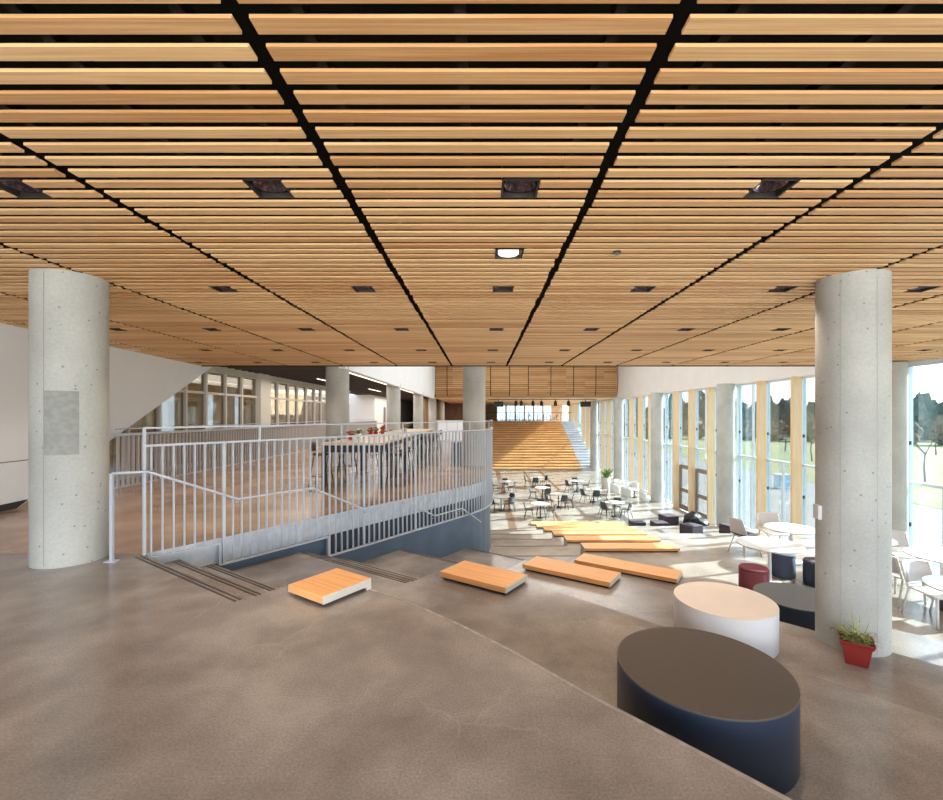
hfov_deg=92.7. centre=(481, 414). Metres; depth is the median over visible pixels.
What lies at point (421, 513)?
wall
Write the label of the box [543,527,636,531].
platform
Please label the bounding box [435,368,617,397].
wall
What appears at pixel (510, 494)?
dining chair
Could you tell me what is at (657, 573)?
platform
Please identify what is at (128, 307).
ceiling
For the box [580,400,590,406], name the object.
stage light
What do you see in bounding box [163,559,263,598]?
stair
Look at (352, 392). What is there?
ceiling
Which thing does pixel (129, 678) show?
floor
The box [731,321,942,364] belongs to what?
ceiling
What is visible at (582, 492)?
dining chair
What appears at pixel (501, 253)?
diffuser
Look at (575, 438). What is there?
stairs
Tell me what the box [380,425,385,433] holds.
flower pot
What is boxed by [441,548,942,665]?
floor
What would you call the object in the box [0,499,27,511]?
baseboard
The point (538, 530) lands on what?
floor
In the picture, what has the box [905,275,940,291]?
recessed light
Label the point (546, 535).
floor
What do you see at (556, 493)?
round table
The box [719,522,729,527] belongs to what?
cushion
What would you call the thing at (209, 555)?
floor slab edge
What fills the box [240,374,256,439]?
window
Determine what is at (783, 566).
pouf
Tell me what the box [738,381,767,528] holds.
window
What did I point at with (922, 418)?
bare tree
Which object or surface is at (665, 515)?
cushion
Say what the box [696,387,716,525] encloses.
window
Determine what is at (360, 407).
wall
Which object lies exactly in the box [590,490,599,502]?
dining chair
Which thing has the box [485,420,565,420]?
floor
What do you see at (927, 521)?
ground
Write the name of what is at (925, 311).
ceiling
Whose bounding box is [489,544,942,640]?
floor
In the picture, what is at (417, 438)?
bar stool
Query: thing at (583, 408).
window
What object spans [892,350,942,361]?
ceiling
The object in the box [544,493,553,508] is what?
dining chair
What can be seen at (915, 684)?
floor
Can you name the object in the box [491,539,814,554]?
floor
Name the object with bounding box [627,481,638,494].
armchair
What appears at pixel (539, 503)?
round table
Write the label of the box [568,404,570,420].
window
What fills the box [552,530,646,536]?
platform
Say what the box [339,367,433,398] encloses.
wall
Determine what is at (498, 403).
stage light
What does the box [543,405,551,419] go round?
window
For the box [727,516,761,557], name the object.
cafe chair
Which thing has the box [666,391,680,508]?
window
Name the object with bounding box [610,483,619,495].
armchair
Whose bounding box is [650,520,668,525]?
ottoman
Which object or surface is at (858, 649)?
potted plant
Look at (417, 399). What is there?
concrete column
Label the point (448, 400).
ceiling
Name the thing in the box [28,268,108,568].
concrete column
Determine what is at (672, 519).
ottoman
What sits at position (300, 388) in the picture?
window
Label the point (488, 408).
wall
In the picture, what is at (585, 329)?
recessed light
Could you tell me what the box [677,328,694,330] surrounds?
recessed light
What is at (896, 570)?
cafe chair
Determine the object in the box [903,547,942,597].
round table
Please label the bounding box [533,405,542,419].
window
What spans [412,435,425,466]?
bar stool
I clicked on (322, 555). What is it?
trim
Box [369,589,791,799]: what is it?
trim
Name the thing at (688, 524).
cushion
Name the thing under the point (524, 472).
trim
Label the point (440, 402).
concrete column
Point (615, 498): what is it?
dining chair
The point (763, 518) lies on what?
cafe chair
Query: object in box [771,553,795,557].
cushion
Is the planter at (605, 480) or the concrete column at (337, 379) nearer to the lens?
the concrete column at (337, 379)
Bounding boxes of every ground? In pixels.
[584,442,941,546]
[913,440,942,509]
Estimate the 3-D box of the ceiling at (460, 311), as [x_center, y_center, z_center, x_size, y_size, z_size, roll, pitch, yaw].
[-0.078,-1.415,5.877,1.487,0.070,13.526,0,0,0]
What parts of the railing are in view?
post, plate, post, rail, rail, handrail, rail, rail, post, rail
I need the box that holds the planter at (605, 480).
[597,467,613,488]
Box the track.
[488,399,595,399]
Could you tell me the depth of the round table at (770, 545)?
8.38 m
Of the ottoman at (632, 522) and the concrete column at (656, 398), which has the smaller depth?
the ottoman at (632, 522)
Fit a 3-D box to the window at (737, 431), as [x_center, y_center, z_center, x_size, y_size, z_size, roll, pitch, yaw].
[11.170,1.975,20.460,0.180,6.610,1.980,0,0,0]
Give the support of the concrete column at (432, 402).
on the floor
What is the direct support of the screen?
on the floor at (129, 678)
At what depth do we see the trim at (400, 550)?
7.27 m
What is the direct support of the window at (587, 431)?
in the wall
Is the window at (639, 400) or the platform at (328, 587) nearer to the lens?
the platform at (328, 587)
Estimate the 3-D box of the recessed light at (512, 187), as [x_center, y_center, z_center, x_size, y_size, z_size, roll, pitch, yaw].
[0.233,-1.460,2.761,0.224,0.152,0.224,0,0,0]
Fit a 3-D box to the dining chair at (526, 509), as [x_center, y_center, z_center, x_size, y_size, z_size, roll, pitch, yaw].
[2.355,4.817,22.853,0.541,0.834,0.488,0,0,5]
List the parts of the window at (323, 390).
pane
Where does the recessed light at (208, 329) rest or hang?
in the ceiling at (128, 307)
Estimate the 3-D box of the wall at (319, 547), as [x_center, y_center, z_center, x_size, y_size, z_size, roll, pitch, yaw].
[-2.949,3.485,5.693,0.200,3.490,2.246,0,0,35]
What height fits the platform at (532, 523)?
0.150 m
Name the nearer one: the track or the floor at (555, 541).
the floor at (555, 541)
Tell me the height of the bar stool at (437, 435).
0.882 m
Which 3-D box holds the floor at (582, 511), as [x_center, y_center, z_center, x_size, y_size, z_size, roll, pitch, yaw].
[3.560,5.380,26.900,14.920,0.300,62.200,0,0,0]
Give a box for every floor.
[0,433,792,799]
[232,551,942,799]
[360,549,942,718]
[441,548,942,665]
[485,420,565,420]
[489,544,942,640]
[490,470,714,529]
[490,526,718,533]
[490,529,763,538]
[490,533,814,545]
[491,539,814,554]
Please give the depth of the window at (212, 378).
13.54 m
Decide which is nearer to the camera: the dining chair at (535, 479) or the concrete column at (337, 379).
the concrete column at (337, 379)
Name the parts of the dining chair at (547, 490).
backrest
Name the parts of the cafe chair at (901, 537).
backrest, seat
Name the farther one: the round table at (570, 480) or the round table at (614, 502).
the round table at (570, 480)
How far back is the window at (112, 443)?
9.90 m
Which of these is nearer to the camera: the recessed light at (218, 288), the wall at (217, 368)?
the recessed light at (218, 288)
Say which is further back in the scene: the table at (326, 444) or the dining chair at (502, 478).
the dining chair at (502, 478)
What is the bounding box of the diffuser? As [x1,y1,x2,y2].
[498,250,518,256]
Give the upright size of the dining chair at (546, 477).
0.834 m
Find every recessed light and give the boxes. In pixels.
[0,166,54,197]
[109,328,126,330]
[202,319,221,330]
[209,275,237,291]
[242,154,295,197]
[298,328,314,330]
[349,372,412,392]
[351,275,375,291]
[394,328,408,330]
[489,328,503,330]
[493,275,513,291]
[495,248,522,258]
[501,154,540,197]
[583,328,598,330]
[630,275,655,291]
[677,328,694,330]
[741,154,800,197]
[767,275,798,291]
[771,328,790,330]
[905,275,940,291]
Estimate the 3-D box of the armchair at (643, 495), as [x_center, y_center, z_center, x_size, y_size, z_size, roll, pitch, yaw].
[9.725,4.831,26.913,0.627,0.807,0.720,0,0,27]
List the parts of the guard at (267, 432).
rail, handrail, rail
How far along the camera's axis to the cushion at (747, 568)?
7.86 m
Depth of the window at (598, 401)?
42.50 m
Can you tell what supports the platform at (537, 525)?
on the floor at (538, 530)
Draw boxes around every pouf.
[738,563,769,590]
[771,553,795,579]
[802,557,814,587]
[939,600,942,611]
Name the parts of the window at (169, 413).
pane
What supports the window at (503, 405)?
in the wall at (488, 408)
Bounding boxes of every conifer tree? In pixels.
[913,391,937,439]
[932,399,942,416]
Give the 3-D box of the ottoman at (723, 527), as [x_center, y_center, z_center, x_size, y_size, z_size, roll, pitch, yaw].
[9.050,4.180,16.350,0.568,0.420,0.568,0,0,-23]
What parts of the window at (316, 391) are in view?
pane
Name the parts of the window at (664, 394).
pane, pane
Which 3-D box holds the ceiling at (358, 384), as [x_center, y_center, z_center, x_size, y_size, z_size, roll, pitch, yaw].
[-6.125,-1.500,37.380,4.150,0.040,48.840,0,0,0]
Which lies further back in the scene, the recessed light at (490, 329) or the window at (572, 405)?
the window at (572, 405)
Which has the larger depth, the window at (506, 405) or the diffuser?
the window at (506, 405)
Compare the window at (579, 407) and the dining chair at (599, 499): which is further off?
the window at (579, 407)
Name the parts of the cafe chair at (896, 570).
leg, backrest, seat, leg, leg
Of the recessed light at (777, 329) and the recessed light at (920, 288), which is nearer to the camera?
the recessed light at (920, 288)
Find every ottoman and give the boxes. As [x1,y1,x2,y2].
[628,519,645,525]
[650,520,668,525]
[658,513,678,525]
[679,522,702,532]
[719,522,730,532]
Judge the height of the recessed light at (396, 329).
0.152 m
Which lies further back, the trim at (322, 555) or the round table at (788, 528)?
the round table at (788, 528)
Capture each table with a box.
[321,436,405,488]
[365,432,421,469]
[388,429,432,458]
[493,495,509,510]
[497,480,510,492]
[531,501,549,518]
[535,486,549,499]
[550,492,566,507]
[570,480,583,491]
[586,488,601,501]
[605,500,624,516]
[736,536,805,581]
[764,522,814,564]
[892,539,897,545]
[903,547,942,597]
[921,575,942,591]
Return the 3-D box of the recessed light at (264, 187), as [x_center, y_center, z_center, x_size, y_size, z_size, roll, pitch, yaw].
[-1.302,-1.460,2.761,0.224,0.152,0.224,0,0,0]
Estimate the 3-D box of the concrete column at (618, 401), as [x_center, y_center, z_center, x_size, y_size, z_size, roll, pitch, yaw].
[10.620,1.940,34.950,0.720,6.580,0.720,0,0,0]
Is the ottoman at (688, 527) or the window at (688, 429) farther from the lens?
the window at (688, 429)
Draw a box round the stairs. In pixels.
[561,421,598,470]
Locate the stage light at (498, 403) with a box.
[494,400,502,406]
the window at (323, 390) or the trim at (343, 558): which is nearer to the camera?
the trim at (343, 558)
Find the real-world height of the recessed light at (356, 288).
0.152 m
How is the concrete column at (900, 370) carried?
on the floor at (568, 548)
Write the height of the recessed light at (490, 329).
0.152 m
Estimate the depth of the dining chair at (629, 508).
22.77 m
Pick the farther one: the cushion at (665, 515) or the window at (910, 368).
the cushion at (665, 515)
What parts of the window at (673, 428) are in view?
pane, pane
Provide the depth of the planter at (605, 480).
31.80 m
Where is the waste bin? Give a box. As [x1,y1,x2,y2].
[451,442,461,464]
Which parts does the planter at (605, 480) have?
pot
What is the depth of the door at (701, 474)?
22.84 m
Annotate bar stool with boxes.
[308,442,333,486]
[324,440,345,476]
[337,438,357,474]
[385,443,405,486]
[394,440,413,479]
[401,438,418,474]
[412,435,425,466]
[417,434,429,462]
[420,433,433,459]
[428,435,437,453]
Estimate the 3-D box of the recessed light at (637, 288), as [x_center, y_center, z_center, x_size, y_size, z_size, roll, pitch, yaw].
[1.768,-1.460,4.966,0.224,0.152,0.224,0,0,0]
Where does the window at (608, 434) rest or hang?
in the wall
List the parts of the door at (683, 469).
pane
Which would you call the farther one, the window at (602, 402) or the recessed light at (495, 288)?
the window at (602, 402)
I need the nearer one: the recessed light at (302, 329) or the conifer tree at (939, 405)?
the recessed light at (302, 329)
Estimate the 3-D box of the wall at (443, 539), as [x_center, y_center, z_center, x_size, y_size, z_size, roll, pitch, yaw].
[-0.047,3.640,24.411,2.295,3.180,35.931,0,0,4]
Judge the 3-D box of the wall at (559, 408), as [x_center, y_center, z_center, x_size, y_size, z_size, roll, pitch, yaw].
[10.350,-0.390,62.100,1.500,2.220,0.200,0,0,0]
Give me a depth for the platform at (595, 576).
6.37 m
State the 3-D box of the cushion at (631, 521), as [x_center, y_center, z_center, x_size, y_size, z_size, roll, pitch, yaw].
[7.050,4.840,20.450,0.608,0.060,0.608,0,0,0]
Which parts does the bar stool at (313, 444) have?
backrest, seat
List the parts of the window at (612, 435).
pane, pane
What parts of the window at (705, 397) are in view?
pane, pane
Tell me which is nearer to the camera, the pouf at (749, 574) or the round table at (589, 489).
the pouf at (749, 574)
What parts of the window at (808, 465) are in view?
frame, pane, pane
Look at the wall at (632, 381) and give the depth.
23.96 m
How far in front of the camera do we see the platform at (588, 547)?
10.32 m
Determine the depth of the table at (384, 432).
13.38 m
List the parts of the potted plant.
pot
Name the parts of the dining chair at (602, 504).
backrest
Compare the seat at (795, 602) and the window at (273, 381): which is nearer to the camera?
the seat at (795, 602)
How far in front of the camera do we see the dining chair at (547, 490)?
27.12 m
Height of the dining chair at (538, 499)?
0.834 m
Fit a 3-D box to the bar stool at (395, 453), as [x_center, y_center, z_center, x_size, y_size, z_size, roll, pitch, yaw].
[-1.744,1.011,9.300,0.433,0.882,0.399,0,0,0]
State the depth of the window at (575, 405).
52.15 m
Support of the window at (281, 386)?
in the wall at (217, 368)
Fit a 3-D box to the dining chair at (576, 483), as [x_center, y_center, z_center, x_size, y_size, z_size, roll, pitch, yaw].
[6.500,4.817,31.417,0.488,0.834,0.541,0,0,0]
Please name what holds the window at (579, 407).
in the wall
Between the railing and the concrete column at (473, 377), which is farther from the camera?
the concrete column at (473, 377)
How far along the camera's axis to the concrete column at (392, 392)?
21.02 m
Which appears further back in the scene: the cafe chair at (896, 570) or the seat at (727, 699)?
the cafe chair at (896, 570)
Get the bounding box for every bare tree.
[913,421,942,481]
[917,414,942,454]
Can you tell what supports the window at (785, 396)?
in the wall
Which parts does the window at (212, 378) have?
pane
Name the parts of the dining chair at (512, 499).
backrest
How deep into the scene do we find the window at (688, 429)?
23.35 m
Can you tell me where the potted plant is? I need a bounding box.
[830,611,882,668]
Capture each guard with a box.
[114,419,376,488]
[485,412,570,420]
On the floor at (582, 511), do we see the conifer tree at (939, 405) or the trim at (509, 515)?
the trim at (509, 515)
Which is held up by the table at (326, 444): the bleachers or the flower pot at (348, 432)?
the flower pot at (348, 432)
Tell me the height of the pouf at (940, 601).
0.454 m
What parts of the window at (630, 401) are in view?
pane, pane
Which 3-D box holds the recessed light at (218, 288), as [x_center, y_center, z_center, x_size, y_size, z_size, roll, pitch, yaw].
[-2.837,-1.460,4.966,0.224,0.152,0.224,0,0,0]
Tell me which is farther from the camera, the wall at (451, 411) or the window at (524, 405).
the window at (524, 405)
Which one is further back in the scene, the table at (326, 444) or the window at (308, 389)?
the window at (308, 389)
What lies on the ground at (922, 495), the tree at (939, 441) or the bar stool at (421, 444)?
the tree at (939, 441)
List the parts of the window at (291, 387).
pane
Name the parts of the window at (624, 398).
pane, pane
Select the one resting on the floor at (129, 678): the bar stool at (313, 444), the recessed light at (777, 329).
the bar stool at (313, 444)
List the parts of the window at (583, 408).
frame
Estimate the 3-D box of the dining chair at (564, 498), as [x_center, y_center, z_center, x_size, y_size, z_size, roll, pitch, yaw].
[4.509,4.817,25.004,0.488,0.834,0.541,0,0,-13]
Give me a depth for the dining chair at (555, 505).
22.50 m
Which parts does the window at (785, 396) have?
pane, pane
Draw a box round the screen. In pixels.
[436,420,462,440]
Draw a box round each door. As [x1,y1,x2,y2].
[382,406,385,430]
[679,464,687,511]
[696,468,706,518]
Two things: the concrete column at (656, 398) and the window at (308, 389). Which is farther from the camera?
the concrete column at (656, 398)
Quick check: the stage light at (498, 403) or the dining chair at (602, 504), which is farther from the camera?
the stage light at (498, 403)
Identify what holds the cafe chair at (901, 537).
on the floor at (702, 564)
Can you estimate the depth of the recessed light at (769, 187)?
2.79 m
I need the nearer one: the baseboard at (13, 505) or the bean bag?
the baseboard at (13, 505)
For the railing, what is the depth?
6.48 m
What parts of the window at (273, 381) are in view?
frame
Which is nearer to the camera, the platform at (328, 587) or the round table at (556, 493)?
the platform at (328, 587)
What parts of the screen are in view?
panel, panel, panel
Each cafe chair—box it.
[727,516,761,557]
[757,512,789,553]
[892,529,918,558]
[892,556,926,606]
[900,559,942,628]
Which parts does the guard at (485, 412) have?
rail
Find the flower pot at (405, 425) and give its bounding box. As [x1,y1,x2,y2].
[401,423,410,431]
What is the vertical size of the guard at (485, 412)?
1.030 m
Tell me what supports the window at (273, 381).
in the wall at (263, 382)
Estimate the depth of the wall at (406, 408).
37.77 m
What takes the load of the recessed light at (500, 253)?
in the ceiling at (460, 311)
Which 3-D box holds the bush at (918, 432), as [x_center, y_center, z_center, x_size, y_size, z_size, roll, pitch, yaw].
[77.751,3.478,82.643,4.722,5.035,4.717,0,0,-23]
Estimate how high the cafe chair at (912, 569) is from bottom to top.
0.828 m
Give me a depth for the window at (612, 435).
36.75 m
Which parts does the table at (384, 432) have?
leg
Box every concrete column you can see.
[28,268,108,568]
[326,367,348,465]
[386,384,399,445]
[413,393,422,428]
[429,397,435,431]
[438,400,443,419]
[463,367,484,465]
[590,401,597,470]
[614,397,623,481]
[651,392,662,501]
[717,383,734,525]
[813,269,891,656]
[892,362,908,546]
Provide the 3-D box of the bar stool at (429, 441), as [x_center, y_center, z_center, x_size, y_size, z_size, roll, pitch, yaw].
[-1.744,1.011,14.200,0.433,0.882,0.399,0,0,0]
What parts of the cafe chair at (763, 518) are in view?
leg, backrest, seat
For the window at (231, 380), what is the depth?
14.57 m
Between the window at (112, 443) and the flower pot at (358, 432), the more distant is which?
the flower pot at (358, 432)
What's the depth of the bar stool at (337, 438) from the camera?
10.97 m
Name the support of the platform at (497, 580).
on the floor at (855, 745)
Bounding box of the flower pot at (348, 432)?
[346,430,353,439]
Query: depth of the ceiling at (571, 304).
2.37 m
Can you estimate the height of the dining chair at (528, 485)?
0.834 m
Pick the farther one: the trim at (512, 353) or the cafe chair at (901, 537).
the trim at (512, 353)
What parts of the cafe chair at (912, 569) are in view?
leg, backrest, seat, leg, leg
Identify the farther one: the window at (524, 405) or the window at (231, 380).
the window at (524, 405)
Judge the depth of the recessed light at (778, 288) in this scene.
5.01 m
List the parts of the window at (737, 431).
pane, pane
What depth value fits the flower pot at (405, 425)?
14.36 m
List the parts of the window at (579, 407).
pane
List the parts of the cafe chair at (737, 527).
backrest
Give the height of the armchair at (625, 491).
0.807 m
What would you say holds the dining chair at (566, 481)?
on the floor at (582, 511)
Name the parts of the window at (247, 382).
pane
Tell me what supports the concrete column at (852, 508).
on the floor at (915, 684)
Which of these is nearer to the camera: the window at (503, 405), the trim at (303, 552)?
the trim at (303, 552)
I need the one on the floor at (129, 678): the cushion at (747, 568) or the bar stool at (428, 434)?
the bar stool at (428, 434)
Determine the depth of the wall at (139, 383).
7.19 m
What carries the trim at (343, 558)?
attached to the wall at (443, 539)
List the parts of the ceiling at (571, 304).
carrier rail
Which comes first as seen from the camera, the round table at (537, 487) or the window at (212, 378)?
the window at (212, 378)
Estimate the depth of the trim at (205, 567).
4.76 m
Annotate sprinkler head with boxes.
[613,250,620,256]
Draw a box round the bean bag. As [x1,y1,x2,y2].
[683,513,709,525]
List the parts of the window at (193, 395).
pane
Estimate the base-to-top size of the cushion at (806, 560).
0.049 m
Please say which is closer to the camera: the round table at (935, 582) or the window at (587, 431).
the round table at (935, 582)
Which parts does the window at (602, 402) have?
pane, pane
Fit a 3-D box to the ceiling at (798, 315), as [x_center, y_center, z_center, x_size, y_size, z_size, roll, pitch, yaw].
[4.527,-1.415,5.877,1.487,0.070,13.526,0,0,0]
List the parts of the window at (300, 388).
pane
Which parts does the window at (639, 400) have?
pane, pane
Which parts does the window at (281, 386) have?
pane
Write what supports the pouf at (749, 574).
on the floor at (702, 564)
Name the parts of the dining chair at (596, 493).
backrest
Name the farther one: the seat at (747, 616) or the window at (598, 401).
the window at (598, 401)
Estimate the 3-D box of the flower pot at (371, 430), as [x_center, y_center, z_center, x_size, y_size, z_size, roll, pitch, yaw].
[-2.848,0.429,11.558,0.188,0.243,0.186,0,0,0]
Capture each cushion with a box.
[629,519,645,523]
[658,513,678,517]
[679,522,702,527]
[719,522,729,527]
[738,563,769,573]
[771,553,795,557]
[802,557,814,564]
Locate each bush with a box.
[913,421,923,443]
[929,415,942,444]
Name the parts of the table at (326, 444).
leg, leg, leg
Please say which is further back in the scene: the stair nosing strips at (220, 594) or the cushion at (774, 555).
the cushion at (774, 555)
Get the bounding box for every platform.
[288,568,370,605]
[440,560,527,594]
[522,556,620,587]
[531,522,622,525]
[536,524,628,527]
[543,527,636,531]
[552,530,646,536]
[564,536,660,542]
[574,553,682,583]
[580,543,679,551]
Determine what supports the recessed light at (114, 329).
in the ceiling at (13, 308)
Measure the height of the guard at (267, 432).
1.180 m
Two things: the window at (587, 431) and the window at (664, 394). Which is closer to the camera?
the window at (664, 394)
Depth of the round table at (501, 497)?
24.78 m
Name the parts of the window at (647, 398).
pane, pane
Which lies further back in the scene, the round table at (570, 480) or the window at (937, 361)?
the round table at (570, 480)
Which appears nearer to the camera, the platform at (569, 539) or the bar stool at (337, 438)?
the bar stool at (337, 438)
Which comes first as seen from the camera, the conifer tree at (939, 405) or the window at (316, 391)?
the window at (316, 391)
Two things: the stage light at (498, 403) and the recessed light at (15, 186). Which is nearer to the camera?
the recessed light at (15, 186)
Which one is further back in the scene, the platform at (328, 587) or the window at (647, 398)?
the window at (647, 398)
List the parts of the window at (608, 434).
pane, pane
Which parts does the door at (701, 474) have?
pane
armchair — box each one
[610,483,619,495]
[614,479,623,488]
[621,487,632,499]
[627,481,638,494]
[639,489,649,502]
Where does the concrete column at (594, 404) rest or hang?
on the floor at (582, 511)
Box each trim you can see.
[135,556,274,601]
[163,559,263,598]
[200,564,277,592]
[201,351,814,366]
[302,552,416,582]
[322,555,413,580]
[342,558,417,579]
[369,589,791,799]
[400,550,458,563]
[469,548,524,559]
[496,471,516,529]
[523,471,562,521]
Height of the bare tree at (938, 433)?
5.093 m
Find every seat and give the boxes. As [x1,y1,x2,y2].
[617,627,799,794]
[674,582,778,658]
[753,582,814,630]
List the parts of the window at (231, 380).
pane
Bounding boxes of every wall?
[0,323,211,507]
[211,367,350,392]
[215,538,326,570]
[255,373,270,424]
[331,495,482,553]
[332,506,489,561]
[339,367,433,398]
[349,394,371,421]
[372,395,412,432]
[423,398,437,428]
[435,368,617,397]
[444,403,462,419]
[485,405,496,419]
[552,405,562,419]
[565,357,942,404]
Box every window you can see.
[109,431,125,480]
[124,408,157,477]
[156,389,184,469]
[183,374,204,466]
[203,368,224,464]
[223,371,240,459]
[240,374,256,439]
[271,379,276,424]
[276,380,287,424]
[287,382,296,423]
[296,383,305,423]
[305,385,313,423]
[313,386,320,423]
[320,387,325,422]
[497,405,505,419]
[506,405,514,419]
[524,405,532,419]
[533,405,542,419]
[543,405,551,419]
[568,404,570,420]
[571,404,573,420]
[574,404,577,428]
[578,403,581,435]
[582,407,585,442]
[585,407,589,450]
[598,401,599,470]
[600,400,605,472]
[605,400,611,475]
[611,399,613,478]
[624,398,625,481]
[625,397,634,483]
[634,396,643,489]
[643,394,650,495]
[663,393,666,501]
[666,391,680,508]
[679,389,696,512]
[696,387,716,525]
[715,384,739,524]
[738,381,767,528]
[767,377,803,524]
[802,375,814,527]
[909,360,942,546]
[909,367,912,546]
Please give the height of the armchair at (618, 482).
0.807 m
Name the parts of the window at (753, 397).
pane, pane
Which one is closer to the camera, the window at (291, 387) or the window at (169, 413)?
the window at (169, 413)
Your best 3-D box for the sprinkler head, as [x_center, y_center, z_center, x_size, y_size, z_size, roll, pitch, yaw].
[1.140,-1.362,3.801,0.070,0.036,0.068,0,0,0]
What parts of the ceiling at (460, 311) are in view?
carrier rail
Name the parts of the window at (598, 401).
pane, pane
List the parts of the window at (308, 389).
pane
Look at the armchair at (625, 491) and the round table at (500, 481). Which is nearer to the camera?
the armchair at (625, 491)
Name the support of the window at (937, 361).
in the wall
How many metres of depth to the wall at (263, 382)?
16.37 m
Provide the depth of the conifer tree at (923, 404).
94.13 m
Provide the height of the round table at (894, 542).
0.720 m
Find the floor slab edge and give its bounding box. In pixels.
[147,481,482,566]
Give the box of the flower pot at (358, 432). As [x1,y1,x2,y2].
[354,428,362,437]
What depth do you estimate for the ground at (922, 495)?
41.00 m
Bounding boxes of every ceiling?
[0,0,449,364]
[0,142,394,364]
[0,245,338,364]
[0,292,282,364]
[227,367,446,402]
[237,0,680,364]
[350,391,434,396]
[435,397,612,404]
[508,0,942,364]
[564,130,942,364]
[620,245,942,364]
[675,294,942,364]
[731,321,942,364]
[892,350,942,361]
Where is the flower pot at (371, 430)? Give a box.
[367,427,373,436]
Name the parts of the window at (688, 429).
pane, pane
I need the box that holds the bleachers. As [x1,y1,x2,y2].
[485,421,581,469]
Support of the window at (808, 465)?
in the wall
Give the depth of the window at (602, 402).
40.55 m
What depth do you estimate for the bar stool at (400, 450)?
10.10 m
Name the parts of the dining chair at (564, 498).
backrest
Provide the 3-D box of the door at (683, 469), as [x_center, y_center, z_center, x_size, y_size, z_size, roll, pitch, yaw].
[11.102,3.980,24.400,0.155,2.500,1.800,0,0,0]
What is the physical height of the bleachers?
4.510 m
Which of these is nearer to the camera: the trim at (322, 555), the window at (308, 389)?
the trim at (322, 555)
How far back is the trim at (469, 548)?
8.77 m
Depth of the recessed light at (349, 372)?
18.30 m
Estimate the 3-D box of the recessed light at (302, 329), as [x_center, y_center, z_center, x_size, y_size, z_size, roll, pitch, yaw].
[-2.837,-1.460,7.294,0.224,0.152,0.224,0,0,0]
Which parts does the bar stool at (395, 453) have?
seat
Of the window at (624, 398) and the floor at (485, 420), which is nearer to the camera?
the window at (624, 398)
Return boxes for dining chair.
[502,478,508,490]
[503,493,515,508]
[503,496,514,510]
[523,501,533,518]
[528,485,536,496]
[532,477,538,488]
[536,498,545,515]
[540,475,547,485]
[542,488,551,501]
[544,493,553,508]
[545,503,557,520]
[557,495,568,509]
[564,480,573,492]
[571,478,578,490]
[580,488,589,501]
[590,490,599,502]
[598,498,609,514]
[600,501,612,518]
[611,497,621,514]
[620,502,632,518]
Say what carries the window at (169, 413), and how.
in the wall at (217, 368)
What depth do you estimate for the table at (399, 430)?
15.97 m
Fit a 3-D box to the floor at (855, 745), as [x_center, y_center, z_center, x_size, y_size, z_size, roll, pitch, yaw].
[2.948,2.080,0.998,13.696,0.420,10.395,0,0,0]
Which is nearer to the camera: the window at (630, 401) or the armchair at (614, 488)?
the armchair at (614, 488)
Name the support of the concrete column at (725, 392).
on the floor at (582, 511)
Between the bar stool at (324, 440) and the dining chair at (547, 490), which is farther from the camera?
the dining chair at (547, 490)
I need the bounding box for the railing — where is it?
[103,420,492,565]
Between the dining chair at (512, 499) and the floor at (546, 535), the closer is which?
the floor at (546, 535)
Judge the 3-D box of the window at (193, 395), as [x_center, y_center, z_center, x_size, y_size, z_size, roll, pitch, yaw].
[-8.090,0.025,12.650,0.120,2.850,0.900,0,0,0]

